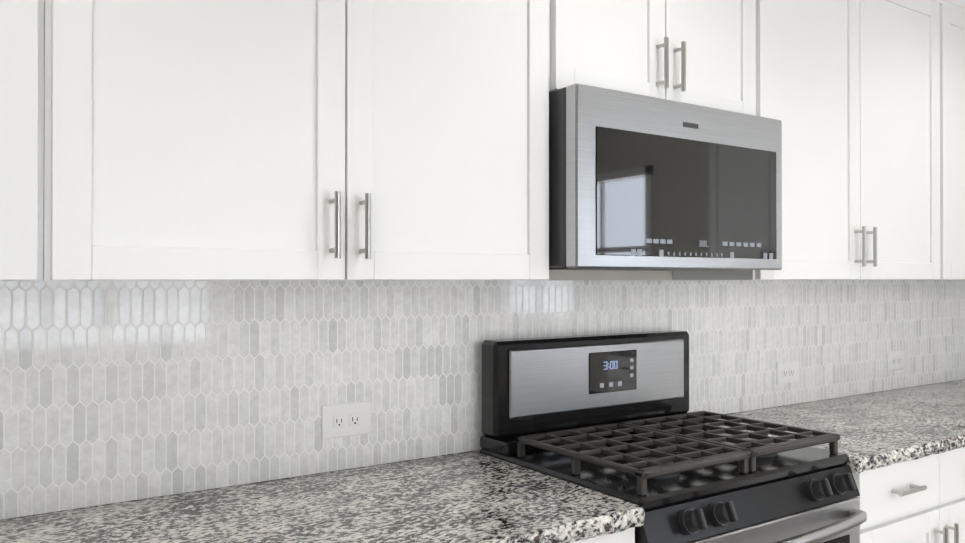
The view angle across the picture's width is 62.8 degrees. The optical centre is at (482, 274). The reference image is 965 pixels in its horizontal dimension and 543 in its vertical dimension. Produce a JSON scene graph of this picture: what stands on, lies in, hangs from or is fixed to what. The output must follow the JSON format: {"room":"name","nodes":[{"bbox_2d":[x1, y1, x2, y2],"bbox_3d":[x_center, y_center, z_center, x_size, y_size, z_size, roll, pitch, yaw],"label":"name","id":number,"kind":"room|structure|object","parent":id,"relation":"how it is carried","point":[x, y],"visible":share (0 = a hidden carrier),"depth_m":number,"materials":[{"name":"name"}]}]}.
{"room":"kitchen","nodes":[
{"label":"kitchen","id":0,"kind":"room"},
{"bbox_2d":[357,270,672,452],"bbox_3d":[-0.804,0.014,1.671,8.202,2.740,0.120,0,0,-34],"label":"wall","id":1,"kind":"structure","parent":0,"point":[602,275],"depth_m":2.38,"materials":[{"name":"white paint"}]},
{"bbox_2d":[0,0,964,280],"bbox_3d":[0.560,-0.518,2.282,5.013,1.066,0.390,0,0,-34],"label":"upper cabinet","id":2,"kind":"object","parent":1,"relation":"attached to","point":[248,140],"visible":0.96,"depth_m":1.55,"materials":[{"name":"white paint"}]},
{"bbox_2d":[549,83,781,270],"bbox_3d":[0.413,-0.223,2.169,0.757,0.420,0.411,0,0,-34],"label":"microwave","id":3,"kind":"object","parent":2,"relation":"attached to","point":[637,182],"visible":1,"depth_m":1.94,"materials":[{"name":"grey metal"}]},
{"bbox_2d":[0,280,964,519],"bbox_3d":[0.330,0.244,2.358,5.312,0.455,0.008,0,0,-34],"label":"backsplash","id":4,"kind":"structure","parent":1,"relation":"attached to","point":[116,391],"depth_m":1.88,"materials":[{"name":"white tile"}]},
{"bbox_2d":[322,401,370,438],"bbox_3d":[-0.326,0.349,1.905,0.128,0.080,0.008,0,0,-34],"label":"electrical outlet","id":5,"kind":"object","parent":4,"relation":"attached to","point":[346,419],"depth_m":1.90,"materials":[{"name":"white plastic"}]},
{"bbox_2d":[777,360,798,383],"bbox_3d":[1.112,0.354,2.876,0.128,0.080,0.008,0,0,-34],"label":"electrical outlet","id":6,"kind":"object","parent":4,"relation":"attached to","point":[787,371],"depth_m":2.87,"materials":[{"name":"white plastic"}]},
{"bbox_2d":[887,350,903,370],"bbox_3d":[1.718,0.356,3.285,0.128,0.080,0.008,0,0,-34],"label":"electrical outlet","id":7,"kind":"object","parent":4,"relation":"attached to","point":[895,359],"depth_m":3.28,"materials":[{"name":"white plastic"}]},
{"bbox_3d":[0.797,1.422,-0.706,8.202,0.100,5.840,0,0,-34],"label":"floor","id":8,"kind":"structure","parent":0,"visible":0},
{"bbox_2d":[572,527,634,542],"bbox_3d":[-0.222,0.946,1.617,0.883,0.874,0.606,0,0,-34],"label":"base cabinet","id":9,"kind":"object","parent":8,"relation":"on","point":[627,536],"depth_m":1.58,"materials":[{"name":"white paint"}]},
{"bbox_2d":[0,451,644,542],"bbox_3d":[-0.769,0.486,1.230,2.228,0.038,0.638,0,0,-34],"label":"countertop","id":10,"kind":"structure","parent":9,"relation":"on","point":[470,497],"depth_m":1.56,"materials":[{"name":"stone"}]},
{"bbox_2d":[480,330,866,542],"bbox_3d":[0.493,0.780,2.026,0.752,1.211,0.687,0,0,-34],"label":"range","id":11,"kind":"object","parent":8,"relation":"on","point":[608,414],"visible":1,"depth_m":1.99,"materials":[{"name":"black metal"}]},
{"bbox_2d":[852,447,964,542],"bbox_3d":[1.163,0.950,2.552,0.945,0.874,0.606,0,0,-34],"label":"base cabinet","id":12,"kind":"object","parent":8,"relation":"on","point":[921,500],"depth_m":2.23,"materials":[{"name":"white paint"}]},
{"bbox_2d":[719,382,964,473],"bbox_3d":[1.477,0.493,2.733,1.666,0.038,0.660,0,0,-34],"label":"countertop","id":13,"kind":"structure","parent":12,"relation":"on","point":[875,430],"depth_m":2.57,"materials":[{"name":"stone"}]},
{"bbox_2d":[948,379,964,382],"bbox_3d":[2.915,0.493,2.681,0.658,0.038,2.356,0,0,-34],"label":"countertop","id":14,"kind":"structure","parent":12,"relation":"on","point":[963,380],"depth_m":3.54,"materials":[{"name":"stone"}]}
]}

